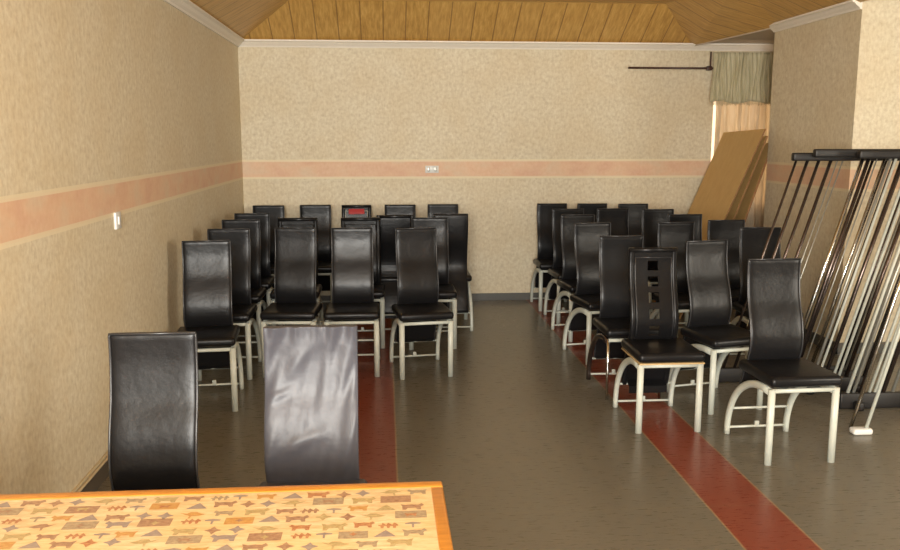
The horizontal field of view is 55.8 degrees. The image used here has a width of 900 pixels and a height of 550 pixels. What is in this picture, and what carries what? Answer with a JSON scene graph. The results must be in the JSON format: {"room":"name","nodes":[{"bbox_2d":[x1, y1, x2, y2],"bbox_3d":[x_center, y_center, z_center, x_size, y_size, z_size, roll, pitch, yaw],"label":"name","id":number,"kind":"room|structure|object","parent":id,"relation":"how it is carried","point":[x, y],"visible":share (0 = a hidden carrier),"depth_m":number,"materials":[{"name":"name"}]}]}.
{"room":"community hall","nodes":[
{"label":"community hall","id":0,"kind":"room"},
{"bbox_2d":[0,0,243,493],"bbox_3d":[-1.628,-0.346,2.774,0.120,3.000,11.020,-1,9,-4],"label":"wall","id":1,"kind":"structure","parent":0,"point":[108,107],"depth_m":3.88,"materials":[{"name":"paint"}]},
{"bbox_2d":[72,451,108,491],"bbox_3d":[-1.558,1.089,2.950,0.016,0.110,10.900,-1,9,-4],"label":"baseboard","id":2,"kind":"structure","parent":1,"relation":"attached to","point":[94,481],"depth_m":3.91,"materials":[{"name":"grey tile"}]},
{"bbox_2d":[113,211,121,229],"bbox_3d":[-1.673,-0.275,4.285,0.018,0.085,0.085,-1,9,-4],"label":"light switch","id":3,"kind":"object","parent":1,"relation":"attached to","point":[117,215],"visible":1,"depth_m":4.26,"materials":[{"name":"white plastic"}]},
{"bbox_2d":[163,0,243,46],"bbox_3d":[-1.526,-1.295,2.568,0.075,0.064,10.900,-1,9,-4],"label":"trim","id":4,"kind":"structure","parent":1,"relation":"attached to","point":[187,7],"depth_m":6.30,"materials":[{"name":"white paint"}]},
{"bbox_2d":[96,299,899,549],"bbox_3d":[1.893,1.135,3.327,7.350,0.100,11.100,-1,9,-4],"label":"floor","id":5,"kind":"structure","parent":0,"point":[526,451],"depth_m":4.42,"materials":[{"name":"tile"}]},
{"bbox_2d":[108,331,199,490],"bbox_3d":[-0.953,0.692,2.686,0.370,0.979,0.514,-1,9,-4],"label":"dining chair","id":6,"kind":"object","parent":5,"relation":"on","point":[153,426],"visible":0.7,"depth_m":2.75,"materials":[{"name":"black leather"}]},
{"bbox_2d":[177,240,243,411],"bbox_3d":[-1.476,0.293,5.161,0.370,0.979,0.514,-2,9,-9],"label":"dining chair","id":7,"kind":"object","parent":5,"relation":"on","point":[206,264],"visible":0.78,"depth_m":5.23,"materials":[{"name":"black leather"}]},
{"bbox_2d":[0,481,452,549],"bbox_3d":[-0.700,0.968,1.686,1.435,0.752,0.920,-1,9,-4],"label":"dining table","id":8,"kind":"object","parent":5,"relation":"on","point":[394,515],"visible":1,"depth_m":1.93,"materials":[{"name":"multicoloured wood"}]},
{"bbox_2d":[198,228,261,380],"bbox_3d":[-1.528,0.184,5.841,0.370,0.979,0.514,-1,9,-4],"label":"dining chair","id":9,"kind":"object","parent":5,"relation":"on","point":[243,310],"visible":0.61,"depth_m":5.91,"materials":[{"name":"black leather"}]},
{"bbox_2d":[222,219,269,347],"bbox_3d":[-1.604,0.078,6.498,0.370,0.979,0.514,-1,9,-4],"label":"dining chair","id":10,"kind":"object","parent":5,"relation":"on","point":[258,292],"visible":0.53,"depth_m":6.57,"materials":[{"name":"black leather"}]},
{"bbox_2d":[234,213,278,325],"bbox_3d":[-1.647,-0.011,7.050,0.370,0.979,0.514,-1,9,-4],"label":"dining chair","id":11,"kind":"object","parent":5,"relation":"on","point":[267,280],"visible":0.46,"depth_m":7.12,"materials":[{"name":"black leather"}]},
{"bbox_2d":[253,205,284,287],"bbox_3d":[-1.686,-0.144,7.878,0.370,0.979,0.514,-1,9,-4],"label":"dining chair","id":12,"kind":"object","parent":5,"relation":"on","point":[275,211],"visible":0.17,"depth_m":7.95,"materials":[{"name":"black leather"}]},
{"bbox_2d":[260,228,322,377],"bbox_3d":[-1.086,0.174,5.904,0.370,0.979,0.514,0,9,0],"label":"dining chair","id":13,"kind":"object","parent":5,"relation":"on","point":[296,302],"visible":0.93,"depth_m":5.97,"materials":[{"name":"black leather"}]},
{"bbox_2d":[270,218,323,325],"bbox_3d":[-1.195,0.054,6.658,0.370,0.977,0.514,-1,9,-4],"label":"dining chair","id":14,"kind":"object","parent":5,"relation":"on","point":[282,222],"visible":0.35,"depth_m":6.73,"materials":[{"name":"black leather"}]},
{"bbox_2d":[258,325,366,486],"bbox_3d":[-0.457,0.679,2.780,0.370,0.976,0.514,-1,9,-4],"label":"dining chair","id":15,"kind":"object","parent":5,"relation":"on","point":[311,431],"visible":0.68,"depth_m":2.85,"materials":[{"name":"grey leather"}]},
{"bbox_2d":[300,205,331,302],"bbox_3d":[-1.256,-0.153,7.931,0.370,0.979,0.514,-1,9,-4],"label":"dining chair","id":16,"kind":"object","parent":5,"relation":"on","point":[322,213],"visible":0.38,"depth_m":8.00,"materials":[{"name":"black leather"}]},
{"bbox_2d":[323,227,379,376],"bbox_3d":[-0.677,0.174,5.905,0.370,0.979,0.514,-1,9,-4],"label":"dining chair","id":17,"kind":"object","parent":5,"relation":"on","point":[352,277],"visible":0.88,"depth_m":5.97,"materials":[{"name":"black leather"}]},
{"bbox_2d":[342,205,371,217],"bbox_3d":[-0.871,-0.155,7.950,0.370,0.977,0.514,-1,9,-4],"label":"dining chair","id":18,"kind":"object","parent":5,"relation":"on","point":[348,211],"visible":0.15,"depth_m":8.02,"materials":[{"name":"black leather"}]},
{"bbox_2d":[339,217,384,348],"bbox_3d":[-0.701,0.049,6.686,0.370,0.977,0.514,-1,9,-4],"label":"dining chair","id":19,"kind":"object","parent":5,"relation":"on","point":[359,222],"visible":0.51,"depth_m":6.75,"materials":[{"name":"black leather"}]},
{"bbox_2d":[376,215,413,329],"bbox_3d":[-0.461,-0.036,7.215,0.370,0.977,0.514,-1,9,-4],"label":"dining chair","id":20,"kind":"object","parent":5,"relation":"on","point":[388,223],"visible":0.28,"depth_m":7.06,"materials":[{"name":"black leather"}]},
{"bbox_2d":[385,204,415,217],"bbox_3d":[-0.461,-0.159,7.971,0.370,0.979,0.514,-1,9,-4],"label":"dining chair","id":21,"kind":"object","parent":5,"relation":"on","point":[389,209],"visible":0.16,"depth_m":8.04,"materials":[{"name":"black leather"}]},
{"bbox_2d":[389,227,453,379],"bbox_3d":[-0.207,0.177,5.886,0.370,0.979,0.514,-2,9,-12],"label":"dining chair","id":22,"kind":"object","parent":5,"relation":"on","point":[417,309],"visible":1,"depth_m":5.95,"materials":[{"name":"black leather"}]},
{"bbox_2d":[409,217,456,349],"bbox_3d":[-0.148,0.051,6.668,0.370,0.979,0.514,-1,9,-4],"label":"dining chair","id":23,"kind":"object","parent":5,"relation":"on","point":[446,290],"visible":0.5,"depth_m":6.73,"materials":[{"name":"black leather"}]},
{"bbox_2d":[428,204,457,216],"bbox_3d":[-0.056,-0.168,8.021,0.370,0.979,0.514,-1,9,-4],"label":"dining chair","id":24,"kind":"object","parent":5,"relation":"on","point":[432,208],"visible":0.16,"depth_m":8.09,"materials":[{"name":"black leather"}]},
{"bbox_2d":[433,214,472,330],"bbox_3d":[-0.006,-0.049,7.289,0.370,0.979,0.514,-1,9,-4],"label":"dining chair","id":25,"kind":"object","parent":5,"relation":"on","point":[460,277],"visible":0.54,"depth_m":7.14,"materials":[{"name":"black leather"}]},
{"bbox_2d":[530,203,566,311],"bbox_3d":[0.994,-0.182,8.111,0.370,0.979,0.514,-1,9,-4],"label":"dining chair","id":26,"kind":"object","parent":5,"relation":"on","point":[543,262],"visible":0.56,"depth_m":8.18,"materials":[{"name":"black leather"}]},
{"bbox_2d":[543,209,583,323],"bbox_3d":[1.071,-0.084,7.503,0.370,0.979,0.514,-1,9,-7],"label":"dining chair","id":27,"kind":"object","parent":5,"relation":"on","point":[552,289],"visible":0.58,"depth_m":7.56,"materials":[{"name":"black leather"}]},
{"bbox_2d":[551,214,594,341],"bbox_3d":[1.080,0.009,6.929,0.370,0.979,0.514,-2,9,-10],"label":"dining chair","id":28,"kind":"object","parent":5,"relation":"on","point":[568,283],"visible":0.52,"depth_m":6.98,"materials":[{"name":"black leather"}]},
{"bbox_2d":[562,222,610,364],"bbox_3d":[1.096,0.117,6.257,0.370,0.979,0.514,-2,9,-13],"label":"dining chair","id":29,"kind":"object","parent":5,"relation":"on","point":[586,298],"visible":0.58,"depth_m":6.31,"materials":[{"name":"black leather"}]},
{"bbox_2d":[577,203,606,222],"bbox_3d":[1.380,-0.182,8.110,0.370,0.979,0.514,-1,9,-4],"label":"dining chair","id":30,"kind":"object","parent":5,"relation":"on","point":[589,208],"visible":0.13,"depth_m":8.18,"materials":[{"name":"black leather"}]},
{"bbox_2d":[596,208,628,235],"bbox_3d":[1.469,-0.090,7.543,0.370,0.979,0.514,-1,9,-4],"label":"dining chair","id":31,"kind":"object","parent":5,"relation":"on","point":[618,217],"visible":0.24,"depth_m":7.62,"materials":[{"name":"black leather"}]},
{"bbox_2d":[586,235,660,399],"bbox_3d":[1.118,0.252,5.417,0.370,0.979,0.514,-1,9,-4],"label":"dining chair","id":32,"kind":"object","parent":5,"relation":"on","point":[612,324],"visible":0.55,"depth_m":5.48,"materials":[{"name":"black leather"}]},
{"bbox_2d":[618,204,647,234],"bbox_3d":[1.768,-0.177,8.080,0.370,0.979,0.514,-1,9,-4],"label":"dining chair","id":33,"kind":"object","parent":5,"relation":"on","point":[635,210],"visible":0.12,"depth_m":8.16,"materials":[{"name":"black leather"}]},
{"bbox_2d":[613,247,704,433],"bbox_3d":[1.183,0.348,4.828,0.370,0.977,0.514,-1,9,-4],"label":"dining chair","id":34,"kind":"object","parent":5,"relation":"on","point":[645,367],"visible":1,"depth_m":4.89,"materials":[{"name":"black leather"}]},
{"bbox_2d":[641,209,688,325],"bbox_3d":[1.856,-0.079,7.473,0.370,0.979,0.514,-1,9,-4],"label":"dining chair","id":35,"kind":"object","parent":5,"relation":"on","point":[650,218],"visible":0.23,"depth_m":7.54,"materials":[{"name":"black leather"}]},
{"bbox_2d":[650,222,694,328],"bbox_3d":[1.720,0.109,6.304,0.370,0.979,0.514,-2,9,-9],"label":"dining chair","id":36,"kind":"object","parent":5,"relation":"on","point":[669,234],"visible":0.35,"depth_m":6.37,"materials":[{"name":"black leather"}]},
{"bbox_2d":[656,214,701,337],"bbox_3d":[1.956,0.003,6.966,0.370,0.979,0.514,-1,9,-4],"label":"dining chair","id":37,"kind":"object","parent":5,"relation":"on","point":[697,218],"visible":0.16,"depth_m":7.04,"materials":[{"name":"black leather"}]},
{"bbox_2d":[651,129,765,318],"bbox_3d":[2.368,-0.510,7.934,0.701,1.678,0.880,-1,9,-4],"label":"sheet","id":38,"kind":"object","parent":5,"relation":"on","point":[733,156],"visible":0.64,"depth_m":7.82,"materials":[{"name":"brown wood"}]},
{"bbox_2d":[667,239,762,414],"bbox_3d":[1.627,0.292,5.173,0.370,0.979,0.514,-3,10,-16],"label":"dining chair","id":39,"kind":"object","parent":5,"relation":"on","point":[708,329],"visible":0.87,"depth_m":5.22,"materials":[{"name":"black leather"}]},
{"bbox_2d":[683,136,767,312],"bbox_3d":[2.452,-0.479,7.930,0.598,1.618,0.810,-1,9,-4],"label":"sheet","id":40,"kind":"object","parent":5,"relation":"on","point":[738,199],"visible":0.14,"depth_m":7.52,"materials":[{"name":"brown wood"}]},
{"bbox_2d":[707,220,744,356],"bbox_3d":[2.140,0.082,6.475,0.370,0.979,0.514,-1,9,-4],"label":"dining chair","id":41,"kind":"object","parent":5,"relation":"on","point":[716,229],"visible":0.26,"depth_m":6.55,"materials":[{"name":"black leather"}]},
{"bbox_2d":[735,143,767,221],"bbox_3d":[2.576,-0.452,7.952,0.509,1.558,0.715,-1,9,-4],"label":"sheet","id":42,"kind":"object","parent":5,"relation":"on","point":[742,214],"visible":0.02,"depth_m":7.60,"materials":[{"name":"brown wood"}]},
{"bbox_2d":[724,227,803,358],"bbox_3d":[2.191,0.169,5.934,0.370,0.979,0.514,0,9,1],"label":"dining chair","id":43,"kind":"object","parent":5,"relation":"on","point":[752,240],"visible":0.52,"depth_m":6.01,"materials":[{"name":"black leather"}]},
{"bbox_2d":[723,258,841,465],"bbox_3d":[1.714,0.420,4.378,0.370,0.979,0.514,-1,9,-6],"label":"dining chair","id":44,"kind":"object","parent":5,"relation":"on","point":[773,359],"visible":1,"depth_m":4.44,"materials":[{"name":"black leather"}]},
{"bbox_2d":[718,153,899,382],"bbox_3d":[2.471,-0.040,5.570,1.430,1.507,0.124,-1,9,-4],"label":"tube rack","id":45,"kind":"object","parent":5,"relation":"on","point":[727,374],"visible":0.27,"depth_m":5.51,"materials":[{"name":"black metal"}]},
{"bbox_2d":[783,149,899,388],"bbox_3d":[2.635,-0.035,5.461,1.000,1.532,0.124,-1,9,-4],"label":"tube rack","id":46,"kind":"object","parent":5,"relation":"on","point":[816,152],"visible":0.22,"depth_m":5.43,"materials":[{"name":"silver metal"}]},
{"bbox_2d":[804,150,899,394],"bbox_3d":[2.696,-0.011,5.327,0.900,1.527,0.124,-1,9,-4],"label":"table","id":47,"kind":"object","parent":5,"relation":"on","point":[861,154],"visible":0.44,"depth_m":5.32,"materials":[{"name":"silver metal"}]},
{"bbox_2d":[839,242,899,410],"bbox_3d":[2.787,0.029,4.996,0.930,1.552,0.124,-1,9,-4],"label":"tube rack","id":48,"kind":"object","parent":5,"relation":"on","point":[887,399],"visible":0.79,"depth_m":5.05,"materials":[{"name":"silver metal"}]},
{"bbox_2d":[849,279,899,434],"bbox_3d":[2.459,0.116,4.611,0.556,1.503,0.099,-3,10,-16],"label":"stand","id":49,"kind":"object","parent":5,"relation":"on","point":[859,430],"visible":1,"depth_m":4.64,"materials":[{"name":"silver metal"}]},
{"bbox_2d":[238,47,773,294],"bbox_3d":[0.916,-1.247,8.363,5.820,3.000,0.120,-1,9,-4],"label":"wall","id":50,"kind":"structure","parent":0,"point":[508,132],"depth_m":8.23,"materials":[{"name":"paint"}]},
{"bbox_2d":[319,292,544,302],"bbox_3d":[0.868,0.211,8.527,5.688,0.070,0.012,-1,9,-4],"label":"baseboard","id":51,"kind":"structure","parent":50,"relation":"attached to","point":[475,296],"depth_m":8.49,"materials":[{"name":"grey tile"}]},
{"bbox_2d":[425,166,438,172],"bbox_3d":[-0.175,-1.025,8.243,0.130,0.070,0.020,-1,9,-4],"label":"wall socket","id":52,"kind":"object","parent":50,"relation":"attached to","point":[428,169],"visible":1,"depth_m":8.24,"materials":[{"name":"white plastic"}]},
{"bbox_2d":[239,39,773,50],"bbox_3d":[0.864,-2.188,8.108,5.700,0.064,0.075,-1,9,-4],"label":"trim","id":53,"kind":"structure","parent":50,"relation":"attached to","point":[247,42],"depth_m":8.07,"materials":[{"name":"white paint"}]},
{"bbox_2d":[628,52,713,70],"bbox_3d":[2.483,-2.069,8.236,1.555,0.175,0.108,-1,9,-4],"label":"curtain rod","id":54,"kind":"object","parent":50,"relation":"attached to","point":[708,68],"visible":0.66,"depth_m":8.18,"materials":[{"name":"black metal"}]},
{"bbox_2d":[710,52,773,226],"bbox_3d":[2.854,-1.220,8.354,0.701,1.871,0.154,-1,9,-4],"label":"curtain","id":55,"kind":"object","parent":54,"relation":"hanging from","point":[741,86],"visible":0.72,"depth_m":8.21,"materials":[{"name":"beige fabric"}]},
{"bbox_2d":[711,101,715,159],"bbox_3d":[3.019,-1.369,8.496,0.865,1.400,0.042,-1,9,-4],"label":"window","id":56,"kind":"structure","parent":50,"relation":"in","point":[714,105],"depth_m":8.45,"materials":[{"name":"white"}]},
{"bbox_2d":[190,0,866,45],"bbox_3d":[1.272,-1.508,2.756,5.710,0.359,10.910,-1,9,-4],"label":"ceiling","id":57,"kind":"structure","parent":0,"point":[676,21],"depth_m":7.69,"materials":[{"name":"brown wood"}]},
{"bbox_2d":[361,0,666,3],"bbox_3d":[0.660,-1.603,2.419,3.360,0.024,10.370,-1,9,-4],"label":"trim","id":58,"kind":"structure","parent":57,"relation":"attached to","point":[361,0],"depth_m":7.50,"materials":[{"name":"brown wood"}]},
{"bbox_2d":[763,0,899,342],"bbox_3d":[3.964,-1.011,6.900,2.230,3.000,1.360,-1,9,-4],"label":"wall","id":59,"kind":"structure","parent":0,"point":[836,79],"depth_m":6.40,"materials":[{"name":"paint"}]},
{"bbox_2d":[769,0,862,31],"bbox_3d":[2.814,-2.014,6.650,0.075,0.064,1.360,-1,9,-4],"label":"trim","id":60,"kind":"structure","parent":59,"relation":"attached to","point":[851,5],"depth_m":6.51,"materials":[{"name":"white paint"}]},
{"bbox_2d":[804,328,897,353],"bbox_3d":[3.958,0.429,7.126,2.242,0.085,1.372,-1,9,-4],"label":"baseboard","id":61,"kind":"structure","parent":59,"relation":"attached to","point":[817,336],"depth_m":6.40,"materials":[{"name":"grey tile"}]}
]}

